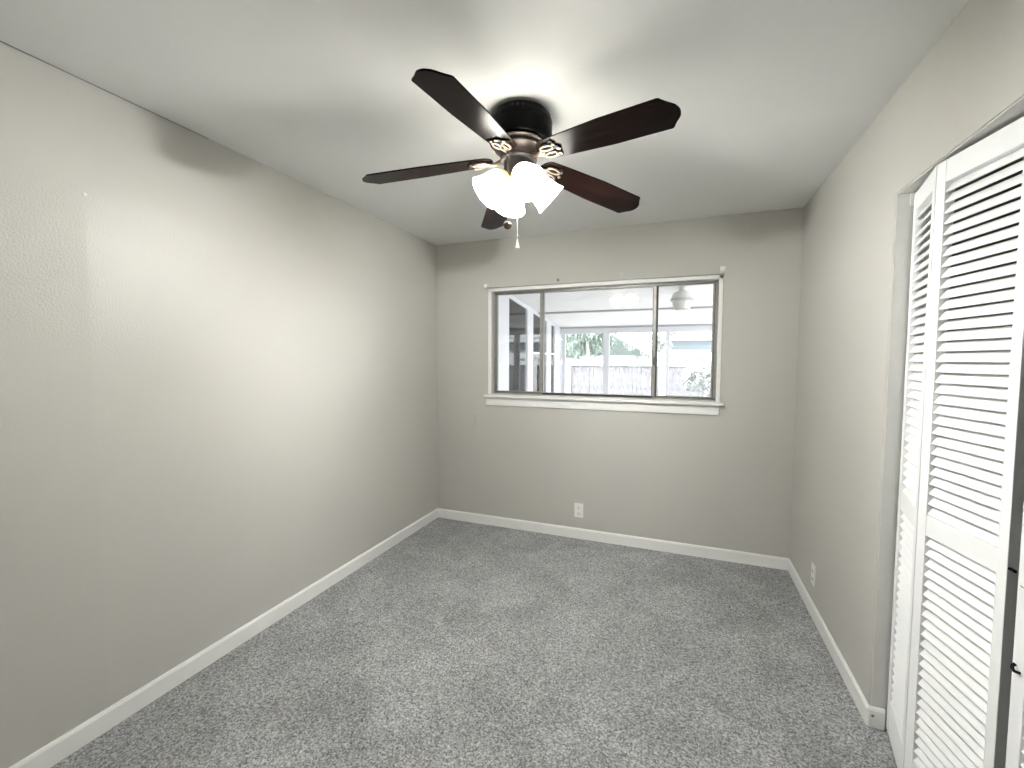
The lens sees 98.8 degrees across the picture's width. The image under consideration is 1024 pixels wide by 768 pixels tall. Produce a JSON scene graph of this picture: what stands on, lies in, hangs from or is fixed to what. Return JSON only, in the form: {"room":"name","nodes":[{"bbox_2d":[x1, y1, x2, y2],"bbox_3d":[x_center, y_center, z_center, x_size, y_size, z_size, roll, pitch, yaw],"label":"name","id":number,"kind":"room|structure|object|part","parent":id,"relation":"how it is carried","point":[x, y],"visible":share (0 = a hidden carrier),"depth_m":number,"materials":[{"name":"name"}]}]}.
{"room":"empty bedroom","nodes":[
{"label":"empty bedroom","id":0,"kind":"room"},
{"bbox_2d":[0,41,437,767],"bbox_3d":[-1.421,0.090,2.166,0.124,2.440,4.090,1,3,21],"label":"wall","id":1,"kind":"structure","parent":0,"point":[218,368],"depth_m":1.87,"materials":[{"name":"beige paint"}]},
{"bbox_2d":[9,508,437,767],"bbox_3d":[-1.366,1.268,2.208,0.012,0.082,3.850,1,3,21],"label":"baseboard","id":2,"kind":"structure","parent":1,"relation":"attached to","point":[60,748],"depth_m":1.97,"materials":[{"name":"white paint"}]},
{"bbox_2d":[51,517,896,767],"bbox_3d":[0.223,1.399,1.601,3.660,0.100,4.090,1,3,21],"label":"floor","id":3,"kind":"structure","parent":0,"point":[461,644],"depth_m":2.00,"materials":[{"name":"grey carpet"}]},
{"bbox_2d":[0,0,968,244],"bbox_3d":[0.238,-1.168,1.473,3.660,0.160,4.120,1,3,21],"label":"ceiling","id":4,"kind":"structure","parent":0,"point":[771,96],"depth_m":1.57,"materials":[{"name":"paint"}]},
{"bbox_2d":[362,68,680,248],"bbox_3d":[-0.001,-0.831,1.749,1.260,0.543,1.220,1,3,21],"label":"ceiling fan","id":5,"kind":"object","parent":4,"relation":"hanging from","point":[519,132],"visible":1,"depth_m":1.69,"materials":[{"name":"brown wood"}]},
{"bbox_3d":[-0.354,-0.887,1.831,0.559,0.006,0.141,-5,11,6],"label":"blade","id":6,"kind":"part","parent":5,"relation":"part of","materials":[{"name":"brown wood"}]},
{"bbox_3d":[-0.130,-0.881,1.440,0.141,0.006,0.559,13,11,22],"label":"blade","id":7,"kind":"part","parent":5,"relation":"part of","materials":[{"name":"brown wood"}]},
{"bbox_3d":[-0.071,-0.801,1.770,0.110,0.139,0.139,-41,12,-9],"label":"lamp shade","id":8,"kind":"part","parent":5,"relation":"part of","materials":[{"name":"white glass"}]},
{"bbox_3d":[-0.053,-0.886,2.165,0.141,0.006,0.559,-11,-3,-13],"label":"blade","id":9,"kind":"part","parent":5,"relation":"part of","materials":[{"name":"brown wood"}]},
{"bbox_3d":[-0.016,-0.755,1.690,0.003,0.254,0.003,1,3,21],"label":"pull chain","id":10,"kind":"part","parent":5,"relation":"part of","materials":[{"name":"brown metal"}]},
{"bbox_3d":[0.000,-0.808,1.894,0.139,0.139,0.110,-1,-37,-15],"label":"lamp shade","id":11,"kind":"part","parent":5,"relation":"part of","materials":[{"name":"white glass"}]},
{"bbox_3d":[0.022,-0.707,1.821,0.003,0.220,0.003,1,3,21],"label":"pull chain","id":12,"kind":"part","parent":5,"relation":"part of","materials":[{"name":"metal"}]},
{"bbox_3d":[0.049,-0.808,1.710,0.056,0.056,0.088,-1,43,-15],"label":"bulb","id":13,"kind":"part","parent":5,"relation":"part of","materials":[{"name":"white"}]},
{"bbox_3d":[0.053,-0.796,1.698,0.139,0.139,0.110,-1,43,-15],"label":"lamp shade","id":14,"kind":"part","parent":5,"relation":"part of","materials":[{"name":"white glass"}]},
{"bbox_3d":[0.124,-0.803,1.822,0.110,0.139,0.139,41,-7,-13],"label":"lamp shade","id":15,"kind":"part","parent":5,"relation":"part of","materials":[{"name":"white glass"}]},
{"bbox_3d":[0.358,-0.880,1.981,0.559,0.006,0.141,7,-14,-30],"label":"blade","id":16,"kind":"part","parent":5,"relation":"part of","materials":[{"name":"brown wood"}]},
{"bbox_3d":[0.311,-0.877,1.534,0.559,0.006,0.141,9,-5,42],"label":"blade","id":17,"kind":"part","parent":5,"relation":"part of","materials":[{"name":"brown wood"}]},
{"bbox_2d":[498,295,560,392],"bbox_3d":[0.094,-0.107,5.917,0.130,2.670,3.949,1,3,21],"label":"wall","id":18,"kind":"structure","parent":0,"point":[503,369],"depth_m":6.06,"materials":[{"name":"grey paint"}]},
{"bbox_2d":[509,298,527,390],"bbox_3d":[0.064,-0.004,5.741,0.044,2.144,0.710,1,3,21],"label":"window","id":19,"kind":"structure","parent":18,"relation":"in","point":[518,315],"depth_m":5.72,"materials":[{"name":"grey paint"}]},
{"bbox_3d":[0.064,-0.004,5.741,0.044,2.144,0.710,1,3,21],"label":"frame","id":20,"kind":"part","parent":19,"relation":"part of","materials":[{"name":"grey paint"}]},
{"bbox_2d":[533,314,539,391],"bbox_3d":[0.355,0.002,6.498,0.044,2.050,0.450,1,3,21],"label":"window","id":21,"kind":"structure","parent":18,"relation":"in","point":[536,320],"depth_m":6.45,"materials":[{"name":"white paint"}]},
{"bbox_2d":[545,321,546,391],"bbox_3d":[0.497,0.009,6.868,0.044,1.997,0.180,1,3,21],"label":"window","id":22,"kind":"structure","parent":18,"relation":"in","point":[545,321],"depth_m":6.90,"materials":[{"name":"white paint"}]},
{"bbox_3d":[0.507,-0.009,6.863,0.006,1.952,0.148,1,3,21],"label":"glass pane","id":23,"kind":"part","parent":22,"relation":"part of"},
{"bbox_2d":[551,325,554,391],"bbox_3d":[0.651,0.007,7.269,0.044,1.957,0.240,1,3,21],"label":"window","id":24,"kind":"structure","parent":18,"relation":"in","point":[552,327],"depth_m":7.30,"materials":[{"name":"white paint"}]},
{"bbox_2d":[436,207,803,557],"bbox_3d":[0.998,0.033,3.359,3.540,2.440,0.120,1,3,21],"label":"wall","id":25,"kind":"structure","parent":0,"point":[724,480],"depth_m":3.31,"materials":[{"name":"beige paint"}]},
{"bbox_2d":[574,503,582,517],"bbox_3d":[0.536,1.015,3.521,0.072,0.115,0.008,1,3,21],"label":"electrical outlet","id":26,"kind":"object","parent":25,"relation":"attached to","point":[578,507],"visible":1,"depth_m":3.52,"materials":[{"name":"white plastic"}]},
{"bbox_2d":[484,273,724,414],"bbox_3d":[0.645,-0.296,3.437,1.846,0.994,0.135,1,3,21],"label":"window","id":27,"kind":"structure","parent":25,"relation":"in","point":[634,405],"depth_m":3.37,"materials":[{"name":"white paint"}]},
{"bbox_3d":[0.064,-0.345,3.696,0.417,0.826,0.022,1,3,21],"label":"sash","id":28,"kind":"part","parent":27,"relation":"part of","materials":[{"name":"glass"}]},
{"bbox_3d":[0.670,-0.331,3.486,0.864,0.826,0.018,1,3,21],"label":"sash","id":29,"kind":"part","parent":27,"relation":"part of","materials":[{"name":"glass"}]},
{"bbox_3d":[0.636,0.119,3.439,1.846,0.022,0.090,1,3,21],"label":"sill","id":30,"kind":"part","parent":27,"relation":"part of","materials":[{"name":"white paint"}]},
{"bbox_3d":[1.257,-0.315,3.237,0.419,0.826,0.022,1,3,21],"label":"sash","id":31,"kind":"part","parent":27,"relation":"part of","materials":[{"name":"glass"}]},
{"bbox_2d":[438,508,789,569],"bbox_3d":[0.610,1.204,3.501,2.768,0.082,0.012,1,3,21],"label":"baseboard","id":32,"kind":"structure","parent":25,"relation":"attached to","point":[775,562],"depth_m":3.39,"materials":[{"name":"white paint"}]},
{"bbox_2d":[720,266,725,272],"bbox_3d":[1.466,-0.797,3.051,0.036,0.042,0.034,1,3,21],"label":"curtain bracket","id":33,"kind":"object","parent":25,"relation":"attached to","point":[722,268],"visible":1,"depth_m":3.04,"materials":[{"name":"white plastic"}]},
{"bbox_2d":[790,0,1023,705],"bbox_3d":[1.245,0.160,1.076,0.110,2.440,3.970,1,3,21],"label":"wall","id":34,"kind":"structure","parent":0,"point":[973,72],"depth_m":1.88,"materials":[{"name":"beige paint"}]},
{"bbox_2d":[811,562,815,587],"bbox_3d":[1.695,1.074,2.470,0.008,0.115,0.072,1,3,21],"label":"electrical outlet","id":35,"kind":"object","parent":34,"relation":"attached to","point":[813,568],"visible":1,"depth_m":2.46,"materials":[{"name":"white paint"}]},
{"bbox_2d":[788,559,885,730],"bbox_3d":[1.670,1.272,2.357,0.059,0.082,1.388,1,3,21],"label":"baseboard","id":36,"kind":"structure","parent":34,"relation":"attached to","point":[873,717],"depth_m":2.00,"materials":[{"name":"white paint"}]},
{"bbox_2d":[871,193,931,728],"bbox_3d":[1.466,0.325,1.656,0.106,2.048,0.004,1,3,21],"label":"trim","id":37,"kind":"structure","parent":34,"relation":"attached to","point":[902,242],"depth_m":1.66,"materials":[{"name":"paint"}]},
{"bbox_2d":[886,116,1023,767],"bbox_3d":[1.338,0.331,1.376,0.086,2.030,0.610,1,3,21],"label":"bifold door","id":38,"kind":"structure","parent":34,"relation":"in","point":[961,496],"depth_m":1.26,"materials":[{"name":"white paint"}]},
{"bbox_3d":[1.391,0.328,1.519,0.028,2.020,0.281,2,4,32],"label":"door panel","id":39,"kind":"part","parent":38,"relation":"part of","materials":[{"name":"white paint"}]},
{"bbox_2d":[897,96,1023,193],"bbox_3d":[1.240,-0.667,1.003,0.106,0.004,1.284,1,3,21],"label":"trim","id":40,"kind":"structure","parent":34,"relation":"attached to","point":[1015,111],"depth_m":1.18,"materials":[{"name":"paint"}]},
{"bbox_2d":[1005,505,1023,767],"bbox_3d":[1.105,0.370,0.754,0.079,2.020,0.590,1,3,16],"label":"bifold door","id":41,"kind":"structure","parent":34,"relation":"in","point":[1014,752],"depth_m":1.03,"materials":[{"name":"white paint"}]},
{"bbox_3d":[1.184,0.501,1.016,0.001,0.053,0.029,2,4,26],"label":"plate","id":42,"kind":"part","parent":41,"relation":"part of","materials":[{"name":"white"}]},
{"bbox_2d":[945,157,1023,387],"bbox_3d":[1.627,0.166,0.993,0.662,2.440,3.850,1,3,21],"label":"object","id":43,"kind":"structure","parent":0,"point":[1021,158],"depth_m":1.74,"materials":[{"name":"paint"}]},
{"label":"outside","id":44,"kind":"structure","parent":0,"visible":0},
{"bbox_3d":[5.670,0.699,17.691,30.000,0.200,29.880,1,3,21],"label":"ground","id":45,"kind":"structure","parent":44,"visible":0},
{"bbox_2d":[561,333,617,360],"bbox_3d":[2.099,-0.632,13.140,2.094,2.944,1.727,1,3,21],"label":"tree","id":46,"kind":"object","parent":45,"relation":"on","point":[596,339],"visible":0.43,"depth_m":12.95,"materials":[{"name":"green plant"}]},
{"bbox_2d":[561,334,648,394],"bbox_3d":[4.180,-1.077,20.735,4.750,3.000,5.500,1,3,21],"label":"house","id":47,"kind":"structure","parent":45,"relation":"on","point":[619,352],"depth_m":17.98,"materials":[{"name":"white paint"}]},
{"bbox_2d":[513,284,712,395],"bbox_3d":[3.902,0.038,4.591,7.925,2.554,4.195,1,3,21],"label":"patio cover","id":48,"kind":"object","parent":45,"relation":"on","point":[606,312],"visible":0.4,"depth_m":6.21,"materials":[{"name":"paint"}]},
{"bbox_3d":[0.905,0.130,7.699,0.055,2.005,0.060,1,3,21],"label":"post","id":49,"kind":"part","parent":48,"relation":"part of","materials":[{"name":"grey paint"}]},
{"bbox_3d":[1.589,0.147,7.436,0.100,2.005,0.060,1,3,21],"label":"post","id":50,"kind":"part","parent":48,"relation":"part of","materials":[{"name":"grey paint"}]},
{"bbox_3d":[3.906,-1.003,4.534,7.925,0.470,4.195,1,3,21],"label":"roof panel","id":51,"kind":"part","parent":48,"relation":"part of","materials":[{"name":"paint"}]},
{"bbox_3d":[2.498,0.170,7.086,0.050,2.005,0.060,1,3,21],"label":"post","id":52,"kind":"part","parent":48,"relation":"part of","materials":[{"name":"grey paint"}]},
{"bbox_2d":[670,287,693,310],"bbox_3d":[1.846,-0.922,4.762,0.240,0.247,0.240,1,3,21],"label":"porch light","id":53,"kind":"object","parent":48,"relation":"attached to","point":[681,300],"visible":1,"depth_m":4.69,"materials":[{"name":"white glass"}]},
{"bbox_3d":[1.846,-0.855,4.766,0.200,0.082,0.200,1,3,21],"label":"glass globe","id":54,"kind":"part","parent":53,"relation":"part of"},
{"bbox_2d":[561,359,710,395],"bbox_3d":[3.239,0.197,10.504,12.600,1.580,0.170,1,3,21],"label":"fence","id":55,"kind":"object","parent":45,"relation":"on","point":[588,379],"visible":0.11,"depth_m":10.64,"materials":[{"name":"weathered grey wood"}]},
{"bbox_3d":[1.416,0.155,11.124,0.150,1.580,0.018,1,3,21],"label":"post","id":56,"kind":"part","parent":55,"relation":"part of","materials":[{"name":"white paint"}]},
{"bbox_3d":[3.245,-0.483,10.476,12.600,0.100,0.150,1,3,21],"label":"rail","id":57,"kind":"part","parent":55,"relation":"part of","materials":[{"name":"white paint"}]},
{"bbox_3d":[3.525,0.208,10.313,0.150,1.580,0.018,1,3,21],"label":"post","id":58,"kind":"part","parent":55,"relation":"part of","materials":[{"name":"white paint"}]},
{"bbox_2d":[561,357,710,394],"bbox_3d":[3.688,0.141,11.111,7.920,1.668,0.902,1,3,21],"label":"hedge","id":59,"kind":"object","parent":45,"relation":"on","point":[576,359],"visible":0.09,"depth_m":11.17,"materials":[{"name":"green leaves"},{"name":"bark"}]},
{"bbox_2d":[623,332,677,384],"bbox_3d":[3.830,-0.581,12.312,1.142,2.941,1.264,-3,4,-41],"label":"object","id":60,"kind":"object","parent":45,"relation":"on","point":[661,343],"visible":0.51,"depth_m":12.20,"materials":[{"name":"green plant"}]},
{"bbox_2d":[658,332,711,395],"bbox_3d":[8.641,-0.840,15.840,6.200,3.100,6.436,1,3,21],"label":"house","id":61,"kind":"structure","parent":45,"relation":"on","point":[692,346],"depth_m":14.62,"materials":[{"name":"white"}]},
{"bbox_2d":[680,366,710,396],"bbox_3d":[4.021,0.351,8.833,1.238,1.473,1.020,3,4,44],"label":"shrub","id":62,"kind":"object","parent":45,"relation":"on","point":[692,380],"visible":0.48,"depth_m":8.88,"materials":[{"name":"green plant"}]}
]}

